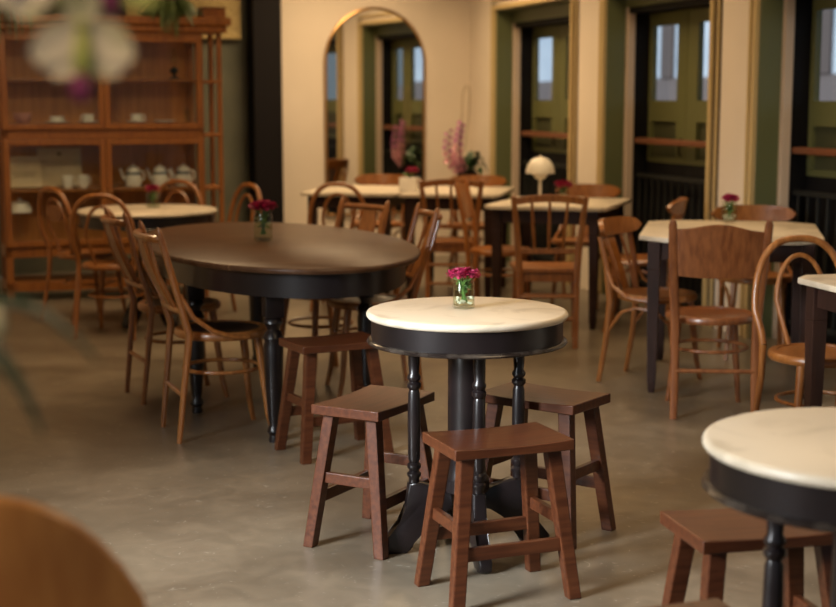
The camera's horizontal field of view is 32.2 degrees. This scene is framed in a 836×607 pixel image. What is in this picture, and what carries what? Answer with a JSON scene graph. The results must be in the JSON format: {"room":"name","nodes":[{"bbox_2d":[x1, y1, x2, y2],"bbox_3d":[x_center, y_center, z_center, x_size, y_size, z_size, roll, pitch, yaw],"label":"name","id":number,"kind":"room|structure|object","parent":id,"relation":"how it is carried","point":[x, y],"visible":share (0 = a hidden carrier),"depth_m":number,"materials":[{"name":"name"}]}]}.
{"room":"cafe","nodes":[
{"label":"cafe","id":0,"kind":"room"},
{"bbox_2d":[0,0,469,274],"bbox_3d":[-2.403,-1.913,12.566,6.855,3.200,0.300,-3,9,-22],"label":"wall","id":1,"kind":"structure","parent":0,"point":[442,27],"depth_m":13.02,"materials":[{"name":"beige paint"}]},
{"bbox_2d":[246,0,283,222],"bbox_3d":[-1.374,-1.945,12.795,0.255,3.200,0.360,-3,9,-22],"label":"pillar","id":2,"kind":"structure","parent":1,"relation":"attached to","point":[263,17],"depth_m":12.66,"materials":[{"name":"black paint"}]},
{"bbox_2d":[324,7,424,214],"bbox_3d":[-0.387,-1.754,13.242,0.984,1.872,0.028,-3,9,-22],"label":"arched mirror","id":3,"kind":"object","parent":1,"relation":"attached to","point":[374,58],"visible":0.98,"depth_m":13.21,"materials":[{"name":"clear glass"}]},
{"bbox_2d":[0,254,835,606],"bbox_3d":[0.500,0.522,7.144,18.000,0.100,24.000,0,8,0],"label":"floor","id":4,"kind":"structure","parent":0,"point":[217,517],"depth_m":5.87,"materials":[{"name":"concrete"}]},
{"bbox_2d":[0,496,146,606],"bbox_3d":[-0.502,0.695,2.012,0.400,1.005,0.469,0,8,3],"label":"chair","id":5,"kind":"object","parent":4,"relation":"on","point":[48,559],"visible":1,"depth_m":1.74,"materials":[{"name":"orange wood"}]},
{"bbox_2d":[37,186,126,325],"bbox_3d":[-2.234,-0.339,9.663,0.427,0.904,0.493,8,11,43],"label":"bentwood chair","id":6,"kind":"object","parent":4,"relation":"on","point":[53,212],"visible":0.81,"depth_m":9.57,"materials":[{"name":"brown wood"}]},
{"bbox_2d":[69,193,147,340],"bbox_3d":[-1.899,-0.250,9.033,0.427,0.904,0.493,1,8,6],"label":"bentwood chair","id":7,"kind":"object","parent":4,"relation":"on","point":[102,265],"visible":0.8,"depth_m":8.89,"materials":[{"name":"brown wood"}]},
{"bbox_2d":[0,13,230,295],"bbox_3d":[-2.284,-1.091,10.832,1.740,2.060,0.490,-3,9,-20],"label":"display cabinet","id":8,"kind":"object","parent":4,"relation":"on","point":[110,144],"visible":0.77,"depth_m":10.82,"materials":[{"name":"brown wood"}]},
{"bbox_2d":[0,5,32,41],"bbox_3d":[-2.848,-2.024,10.166,0.236,0.414,0.438,-3,9,-20],"label":"trailing plant","id":9,"kind":"object","parent":8,"relation":"on","point":[3,9],"visible":0.52,"depth_m":10.05,"materials":[{"name":"green plant"}]},
{"bbox_2d":[12,198,32,237],"bbox_3d":[-2.928,-0.608,10.680,0.184,0.345,0.184,-3,9,-20],"label":"cake dome","id":10,"kind":"object","parent":8,"relation":"on","point":[19,206],"visible":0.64,"depth_m":10.61,"materials":[{"name":"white glass"}]},
{"bbox_2d":[13,113,31,123],"bbox_3d":[-2.880,-1.349,10.560,0.132,0.075,0.132,0,8,0],"label":"bowl","id":11,"kind":"object","parent":8,"relation":"on","point":[20,118],"visible":1,"depth_m":10.51,"materials":[{"name":"brown ceramic"}]},
{"bbox_2d":[10,156,41,187],"bbox_3d":[-2.902,-0.967,10.676,0.250,0.229,0.087,-3,9,-20],"label":"box","id":12,"kind":"object","parent":8,"relation":"on","point":[25,171],"visible":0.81,"depth_m":10.67,"materials":[{"name":"brown cardboard"}]},
{"bbox_2d":[11,172,36,176],"bbox_3d":[-2.896,-0.949,10.663,0.180,0.033,0.011,-3,9,-20],"label":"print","id":13,"kind":"object","parent":12,"relation":"attached to","point":[13,174],"depth_m":10.66,"materials":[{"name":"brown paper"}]},
{"bbox_2d":[44,116,68,122],"bbox_3d":[-2.654,-1.349,10.643,0.175,0.051,0.175,6,10,35],"label":"teacup","id":14,"kind":"object","parent":8,"relation":"on","point":[53,119],"visible":0.91,"depth_m":10.60,"materials":[{"name":"beige ceramic"}]},
{"bbox_2d":[49,116,62,120],"bbox_3d":[-2.654,-1.351,10.643,0.100,0.045,0.100,6,10,35],"label":"bowl","id":15,"kind":"object","parent":14,"relation":"on","point":[52,118],"depth_m":10.60,"materials":[{"name":"beige ceramic"}]},
{"bbox_2d":[36,148,81,186],"bbox_3d":[-2.672,-1.016,10.815,0.320,0.286,0.082,-3,9,-20],"label":"box","id":16,"kind":"object","parent":8,"relation":"on","point":[55,162],"visible":0.9,"depth_m":10.80,"materials":[{"name":"brown cardboard"}]},
{"bbox_2d":[61,175,76,187],"bbox_3d":[-2.578,-0.897,10.688,0.098,0.095,0.084,2,8,16],"label":"mug","id":17,"kind":"object","parent":8,"relation":"on","point":[67,180],"visible":1,"depth_m":10.66,"materials":[{"name":"beige ceramic"}]},
{"bbox_2d":[77,175,90,187],"bbox_3d":[-2.470,-0.903,10.730,0.098,0.095,0.084,-2,8,-12],"label":"mug","id":18,"kind":"object","parent":8,"relation":"on","point":[83,180],"visible":1,"depth_m":10.70,"materials":[{"name":"beige ceramic"}]},
{"bbox_2d":[78,114,98,122],"bbox_3d":[-2.438,-1.367,10.720,0.150,0.066,0.150,3,9,22],"label":"teacup","id":19,"kind":"object","parent":8,"relation":"on","point":[87,118],"visible":0.94,"depth_m":10.68,"materials":[{"name":"beige ceramic"}]},
{"bbox_2d":[82,114,93,120],"bbox_3d":[-2.438,-1.370,10.720,0.086,0.060,0.086,3,9,22],"label":"bowl","id":20,"kind":"object","parent":19,"relation":"on","point":[86,117],"depth_m":10.69,"materials":[{"name":"beige ceramic"}]},
{"bbox_2d":[8,122,193,123],"bbox_3d":[-2.367,-1.334,10.807,1.410,0.023,0.325,-3,9,-20],"label":"shelf","id":21,"kind":"object","parent":8,"relation":"attached to","point":[8,122],"depth_m":10.89,"materials":[{"name":"brown wood"}]},
{"bbox_2d":[7,78,194,81],"bbox_3d":[-2.367,-1.656,10.762,1.410,0.022,0.325,-3,9,-20],"label":"shelf","id":22,"kind":"object","parent":8,"relation":"attached to","point":[8,79],"depth_m":10.66,"materials":[{"name":"brown wood"}]},
{"bbox_2d":[11,184,196,192],"bbox_3d":[-2.367,-0.863,10.874,1.410,0.025,0.325,-3,9,-20],"label":"shelf","id":23,"kind":"object","parent":8,"relation":"attached to","point":[92,188],"depth_m":10.80,"materials":[{"name":"brown wood"}]},
{"bbox_2d":[119,164,144,186],"bbox_3d":[-2.152,-0.968,10.920,0.162,0.169,0.136,-4,9,-28],"label":"teapot","id":24,"kind":"object","parent":8,"relation":"on","point":[133,173],"visible":1,"depth_m":10.88,"materials":[{"name":"beige ceramic"}]},
{"bbox_2d":[127,114,145,122],"bbox_3d":[-2.104,-1.384,10.840,0.150,0.066,0.150,-3,9,-20],"label":"teacup","id":25,"kind":"object","parent":8,"relation":"on","point":[136,118],"visible":1,"depth_m":10.81,"materials":[{"name":"beige ceramic"}]},
{"bbox_2d":[131,114,141,120],"bbox_3d":[-2.104,-1.387,10.840,0.086,0.060,0.086,-3,9,-20],"label":"bowl","id":26,"kind":"object","parent":25,"relation":"on","point":[134,117],"depth_m":10.81,"materials":[{"name":"beige ceramic"}]},
{"bbox_2d":[146,163,171,185],"bbox_3d":[-1.964,-0.977,10.987,0.162,0.169,0.136,-4,9,-28],"label":"teapot","id":27,"kind":"object","parent":8,"relation":"on","point":[159,176],"visible":0.91,"depth_m":10.94,"materials":[{"name":"grey ceramic"}]},
{"bbox_2d":[153,120,175,122],"bbox_3d":[-1.907,-1.370,10.915,0.170,0.018,0.170,0,8,0],"label":"saucer","id":28,"kind":"object","parent":8,"relation":"on","point":[158,121],"visible":1,"depth_m":10.86,"materials":[{"name":"beige ceramic"}]},
{"bbox_2d":[136,0,203,38],"bbox_3d":[-1.830,-2.104,10.738,0.478,0.302,0.498,5,9,32],"label":"potted fern","id":29,"kind":"object","parent":8,"relation":"on","point":[164,9],"visible":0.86,"depth_m":10.58,"materials":[{"name":"green plant"}]},
{"bbox_2d":[169,67,179,78],"bbox_3d":[-1.838,-1.805,10.911,0.084,0.230,0.083,-3,9,-20],"label":"oil lamp","id":30,"kind":"object","parent":8,"relation":"on","point":[173,70],"visible":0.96,"depth_m":10.90,"materials":[{"name":"black metal"}]},
{"bbox_2d":[170,163,194,185],"bbox_3d":[-1.795,-0.986,11.048,0.162,0.169,0.136,-4,9,-28],"label":"teapot","id":31,"kind":"object","parent":8,"relation":"on","point":[183,172],"visible":0.9,"depth_m":11.01,"materials":[{"name":"grey ceramic"}]},
{"bbox_2d":[197,7,225,17],"bbox_3d":[-1.569,-2.199,10.997,0.180,0.086,0.250,-3,9,-20],"label":"wooden box","id":32,"kind":"object","parent":8,"relation":"on","point":[208,11],"visible":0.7,"depth_m":10.89,"materials":[{"name":"brown wood"}]},
{"bbox_2d":[77,204,216,328],"bbox_3d":[-1.755,-0.239,9.460,0.900,0.757,0.900,6,10,35],"label":"pedestal table","id":33,"kind":"object","parent":4,"relation":"on","point":[167,215],"visible":0.48,"depth_m":9.19,"materials":[{"name":"stone"}]},
{"bbox_2d":[145,184,159,207],"bbox_3d":[-1.732,-0.705,9.495,0.102,0.154,0.114,0,8,0],"label":"jar","id":34,"kind":"object","parent":33,"relation":"on","point":[153,187],"visible":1,"depth_m":9.47,"materials":[{"name":"clear glass"}]},
{"bbox_2d":[100,207,228,404],"bbox_3d":[-1.259,-0.003,7.166,0.574,0.939,0.449,-4,9,-25],"label":"chair","id":35,"kind":"object","parent":4,"relation":"on","point":[152,306],"visible":0.71,"depth_m":7.04,"materials":[{"name":"brown wood"}]},
{"bbox_2d":[137,179,202,295],"bbox_3d":[-1.758,-0.398,10.074,0.427,0.904,0.493,2,8,17],"label":"bentwood chair","id":36,"kind":"object","parent":4,"relation":"on","point":[174,181],"visible":0.26,"depth_m":10.21,"materials":[{"name":"brown wood"}]},
{"bbox_2d":[133,220,268,443],"bbox_3d":[-0.946,0.109,6.378,0.574,0.939,0.449,-3,9,-22],"label":"chair","id":37,"kind":"object","parent":4,"relation":"on","point":[201,329],"visible":0.97,"depth_m":6.28,"materials":[{"name":"brown wood"}]},
{"bbox_2d":[179,183,261,319],"bbox_3d":[-1.327,-0.353,9.763,0.493,0.904,0.427,-6,10,-38],"label":"bentwood chair","id":38,"kind":"object","parent":4,"relation":"on","point":[254,186],"visible":0.35,"depth_m":9.89,"materials":[{"name":"brown wood"}]},
{"bbox_2d":[147,222,419,442],"bbox_3d":[-0.700,0.085,7.096,1.270,0.780,2.348,-3,9,-19],"label":"table","id":39,"kind":"object","parent":4,"relation":"on","point":[300,261],"visible":0.78,"depth_m":6.40,"materials":[{"name":"black paint"}]},
{"bbox_2d":[248,200,277,240],"bbox_3d":[-0.748,-0.407,7.063,0.144,0.201,0.149,-3,9,-22],"label":"jar","id":40,"kind":"object","parent":39,"relation":"on","point":[259,205],"visible":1,"depth_m":7.05,"materials":[{"name":"clear glass"}]},
{"bbox_2d":[274,331,393,464],"bbox_3d":[-0.354,0.383,6.059,0.415,0.480,0.307,-4,9,-28],"label":"wooden stool","id":41,"kind":"object","parent":4,"relation":"on","point":[353,342],"visible":0.74,"depth_m":6.02,"materials":[{"name":"red wood"}]},
{"bbox_2d":[279,196,389,383],"bbox_3d":[-0.454,-0.083,7.730,0.574,0.939,0.449,-7,11,-41],"label":"chair","id":42,"kind":"object","parent":4,"relation":"on","point":[368,219],"visible":0.33,"depth_m":7.80,"materials":[{"name":"brown wood"}]},
{"bbox_2d":[307,182,364,311],"bbox_3d":[-0.538,-0.416,10.201,0.427,0.904,0.493,1,8,4],"label":"bentwood chair","id":43,"kind":"object","parent":4,"relation":"on","point":[330,184],"visible":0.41,"depth_m":9.94,"materials":[{"name":"brown wood"}]},
{"bbox_2d":[300,185,406,293],"bbox_3d":[-0.427,-0.485,11.107,0.715,0.782,0.980,2,8,11],"label":"square table","id":44,"kind":"object","parent":4,"relation":"on","point":[371,194],"visible":0.35,"depth_m":10.69,"materials":[{"name":"stone"}]},
{"bbox_2d":[303,385,434,559],"bbox_3d":[-0.146,0.552,4.871,0.307,0.480,0.415,4,9,29],"label":"wooden stool","id":45,"kind":"object","parent":4,"relation":"on","point":[372,404],"visible":0.87,"depth_m":4.75,"materials":[{"name":"red wood"}]},
{"bbox_2d":[354,174,406,239],"bbox_3d":[-0.321,-0.618,11.818,0.490,0.851,0.507,2,8,11],"label":"chair","id":46,"kind":"object","parent":4,"relation":"on","point":[367,179],"visible":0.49,"depth_m":11.96,"materials":[{"name":"brown wood"}]},
{"bbox_2d":[325,202,442,396],"bbox_3d":[-0.171,-0.026,7.334,0.574,0.939,0.449,-2,8,-14],"label":"chair","id":47,"kind":"object","parent":4,"relation":"on","point":[347,304],"visible":0.57,"depth_m":7.24,"materials":[{"name":"brown wood"}]},
{"bbox_2d":[419,179,483,297],"bbox_3d":[0.242,-0.443,10.337,0.454,0.917,0.507,0,8,3],"label":"chair","id":48,"kind":"object","parent":4,"relation":"on","point":[442,243],"visible":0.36,"depth_m":10.19,"materials":[{"name":"brown wood"}]},
{"bbox_2d":[398,186,514,298],"bbox_3d":[0.305,-0.465,10.963,0.735,0.782,0.980,2,8,11],"label":"square table","id":49,"kind":"object","parent":4,"relation":"on","point":[490,194],"visible":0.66,"depth_m":10.54,"materials":[{"name":"stone"}]},
{"bbox_2d":[399,167,418,191],"bbox_3d":[-0.059,-0.928,10.796,0.142,0.182,0.130,2,8,11],"label":"square planter","id":50,"kind":"object","parent":49,"relation":"on","point":[409,183],"visible":1,"depth_m":10.74,"materials":[{"name":"beige ceramic"}]},
{"bbox_2d":[448,185,481,262],"bbox_3d":[0.440,-0.708,12.979,0.340,0.703,0.340,-3,9,-22],"label":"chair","id":51,"kind":"object","parent":4,"relation":"on","point":[469,218],"visible":0.05,"depth_m":12.88,"materials":[{"name":"brown wood"}]},
{"bbox_2d":[442,85,487,174],"bbox_3d":[0.424,-1.496,12.891,0.393,0.883,0.245,2,8,12],"label":"potted orchid","id":52,"kind":"object","parent":51,"relation":"on","point":[466,165],"visible":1,"depth_m":12.85,"materials":[{"name":"pink plant"}]},
{"bbox_2d":[366,296,567,573],"bbox_3d":[0.158,0.413,4.725,0.650,0.795,0.650,-2,8,-11],"label":"pedestal table","id":53,"kind":"object","parent":4,"relation":"on","point":[466,335],"visible":0.85,"depth_m":4.63,"materials":[{"name":"stone"}]},
{"bbox_2d":[446,266,480,306],"bbox_3d":[0.150,-0.054,4.699,0.106,0.136,0.102,-4,9,-25],"label":"jar","id":54,"kind":"object","parent":53,"relation":"on","point":[459,273],"visible":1,"depth_m":4.69,"materials":[{"name":"clear glass"}]},
{"bbox_2d":[447,175,506,281],"bbox_3d":[0.449,-0.598,11.679,0.490,0.851,0.507,2,8,11],"label":"chair","id":55,"kind":"object","parent":4,"relation":"on","point":[489,180],"visible":0.28,"depth_m":11.80,"materials":[{"name":"brown wood"}]},
{"bbox_2d":[454,178,530,299],"bbox_3d":[0.512,-0.365,9.755,0.518,0.929,0.466,2,8,11],"label":"chair","id":56,"kind":"object","parent":4,"relation":"on","point":[463,193],"visible":0.7,"depth_m":9.80,"materials":[{"name":"orange wood"}]},
{"bbox_2d":[414,422,580,606],"bbox_3d":[0.236,0.628,4.331,0.415,0.480,0.307,-3,9,-21],"label":"wooden stool","id":57,"kind":"object","parent":4,"relation":"on","point":[526,440],"visible":1,"depth_m":4.28,"materials":[{"name":"red wood"}]},
{"bbox_2d":[510,194,588,348],"bbox_3d":[0.773,-0.211,8.703,0.454,0.917,0.507,0,8,2],"label":"chair","id":58,"kind":"object","parent":4,"relation":"on","point":[522,271],"visible":0.94,"depth_m":8.54,"materials":[{"name":"brown wood"}]},
{"bbox_2d":[485,382,615,548],"bbox_3d":[0.425,0.540,4.955,0.415,0.480,0.307,6,10,36],"label":"wooden stool","id":59,"kind":"object","parent":4,"relation":"on","point":[567,403],"visible":0.67,"depth_m":4.91,"materials":[{"name":"red wood"}]},
{"bbox_2d":[484,196,630,329],"bbox_3d":[0.945,-0.289,9.716,0.800,0.785,0.950,3,9,19],"label":"square table","id":60,"kind":"object","parent":4,"relation":"on","point":[598,208],"visible":0.59,"depth_m":9.34,"materials":[{"name":"wood"}]},
{"bbox_2d":[526,155,554,194],"bbox_3d":[0.835,-0.864,9.907,0.197,0.299,0.197,0,8,0],"label":"dome lamp","id":61,"kind":"object","parent":60,"relation":"on","point":[540,166],"visible":0.91,"depth_m":9.84,"materials":[{"name":"white glass"}]},
{"bbox_2d":[553,180,573,194],"bbox_3d":[1.004,-0.790,9.999,0.134,0.126,0.147,3,9,20],"label":"jar","id":62,"kind":"object","parent":60,"relation":"on","point":[559,183],"visible":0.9,"depth_m":9.98,"materials":[{"name":"clear glass"}]},
{"bbox_2d":[550,184,621,308],"bbox_3d":[1.181,-0.420,10.425,0.490,0.851,0.507,3,9,19],"label":"chair","id":63,"kind":"object","parent":4,"relation":"on","point":[578,190],"visible":0.44,"depth_m":10.54,"materials":[{"name":"brown wood"}]},
{"bbox_2d":[602,197,687,332],"bbox_3d":[1.447,-0.248,9.213,0.507,0.851,0.490,2,8,16],"label":"chair","id":64,"kind":"object","parent":4,"relation":"on","point":[677,208],"visible":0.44,"depth_m":9.06,"materials":[{"name":"brown wood"}]},
{"bbox_2d":[596,216,701,389],"bbox_3d":[1.204,-0.017,7.578,0.507,0.851,0.490,5,9,32],"label":"chair","id":65,"kind":"object","parent":4,"relation":"on","point":[609,226],"visible":0.76,"depth_m":7.61,"materials":[{"name":"brown wood"}]},
{"bbox_2d":[653,598,729,606],"bbox_3d":[0.545,0.857,2.717,0.307,0.480,0.415,-3,9,-20],"label":"wooden stool","id":66,"kind":"object","parent":4,"relation":"on","point":[715,602],"visible":1,"depth_m":2.87,"materials":[{"name":"red wood"}]},
{"bbox_2d":[665,220,773,419],"bbox_3d":[1.377,0.054,6.796,0.466,0.929,0.518,1,8,4],"label":"chair","id":67,"kind":"object","parent":4,"relation":"on","point":[709,251],"visible":0.95,"depth_m":6.58,"materials":[{"name":"brown wood"}]},
{"bbox_2d":[639,220,824,398],"bbox_3d":[1.635,0.003,7.636,0.900,0.790,1.100,2,8,12],"label":"square table","id":68,"kind":"object","parent":4,"relation":"on","point":[656,233],"visible":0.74,"depth_m":7.27,"materials":[{"name":"wood"}]},
{"bbox_2d":[721,193,739,222],"bbox_3d":[1.725,-0.529,8.003,0.110,0.160,0.108,0,8,0],"label":"jar","id":69,"kind":"object","parent":68,"relation":"on","point":[728,197],"visible":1,"depth_m":7.99,"materials":[{"name":"clear glass"}]},
{"bbox_2d":[660,508,832,606],"bbox_3d":[0.800,0.750,3.470,0.415,0.480,0.307,-2,8,-13],"label":"wooden stool","id":70,"kind":"object","parent":4,"relation":"on","point":[715,533],"visible":0.69,"depth_m":3.40,"materials":[{"name":"red wood"}]},
{"bbox_2d":[711,205,796,359],"bbox_3d":[1.937,-0.127,8.353,0.490,0.851,0.507,1,8,8],"label":"chair","id":71,"kind":"object","parent":4,"relation":"on","point":[744,212],"visible":0.5,"depth_m":8.46,"materials":[{"name":"brown wood"}]},
{"bbox_2d":[701,407,835,606],"bbox_3d":[0.897,0.666,2.943,0.650,0.795,0.650,1,8,10],"label":"pedestal table","id":72,"kind":"object","parent":4,"relation":"on","point":[777,467],"visible":1,"depth_m":2.81,"materials":[{"name":"stone"}]},
{"bbox_2d":[751,235,835,411],"bbox_3d":[1.626,0.190,5.927,0.427,0.904,0.493,-1,8,-6],"label":"bentwood chair","id":73,"kind":"object","parent":4,"relation":"on","point":[789,353],"visible":0.76,"depth_m":6.05,"materials":[{"name":"brown wood"}]},
{"bbox_2d":[798,274,835,406],"bbox_3d":[1.945,0.320,5.419,0.820,0.785,0.820,-2,8,-14],"label":"square table","id":74,"kind":"object","parent":4,"relation":"on","point":[821,288],"visible":0.67,"depth_m":5.61,"materials":[{"name":"wood"}]},
{"bbox_3d":[-0.660,0.772,1.483,0.240,0.995,0.240,0,8,0],"label":"pedestal","id":75,"kind":"object","parent":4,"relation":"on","visible":0},
{"bbox_2d":[0,0,156,434],"bbox_3d":[-0.556,-0.063,1.381,0.579,0.685,0.303,5,10,33],"label":"potted orchid","id":76,"kind":"object","parent":75,"relation":"on","point":[81,46],"visible":1,"depth_m":1.31,"materials":[{"name":"beige plant"}]},
{"bbox_2d":[470,0,784,338],"bbox_3d":[2.997,-1.025,6.306,0.361,3.200,15.600,-3,8,-17],"label":"wall","id":77,"kind":"structure","parent":0,"point":[735,25],"depth_m":10.96,"materials":[{"name":"beige paint"}]},
{"bbox_2d":[490,0,578,284],"bbox_3d":[1.119,-1.436,12.248,0.413,2.345,1.920,-3,8,-17],"label":"door","id":78,"kind":"structure","parent":77,"relation":"in","point":[558,20],"depth_m":12.88,"materials":[{"name":"green wood"}]},
{"bbox_2d":[596,0,722,327],"bbox_3d":[1.801,-1.133,10.107,0.413,2.345,1.827,-3,8,-17],"label":"door","id":79,"kind":"structure","parent":77,"relation":"in","point":[688,117],"depth_m":10.68,"materials":[{"name":"green wood"}]},
{"bbox_2d":[739,0,835,343],"bbox_3d":[2.456,-0.841,8.050,0.413,2.345,1.856,-3,8,-17],"label":"door","id":80,"kind":"structure","parent":77,"relation":"in","point":[805,120],"depth_m":8.75,"materials":[{"name":"green wood"}]},
{"bbox_3d":[0.000,-2.773,6.879,12.000,0.100,18.000,0,8,0],"label":"ceiling","id":81,"kind":"structure","parent":0,"visible":0},
{"bbox_2d":[125,0,241,39],"bbox_3d":[-2.006,-2.928,12.369,1.000,1.318,0.033,-3,9,-22],"label":"blind","id":82,"kind":"object","parent":81,"relation":"hanging from","point":[230,5],"visible":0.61,"depth_m":12.57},
{"label":"outside","id":83,"kind":"structure","parent":0,"visible":0},
{"bbox_2d":[539,9,835,100],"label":"window","id":84,"kind":"structure","parent":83,"point":[667,46],"depth_m":23.79,"materials":[{"name":"glass"}]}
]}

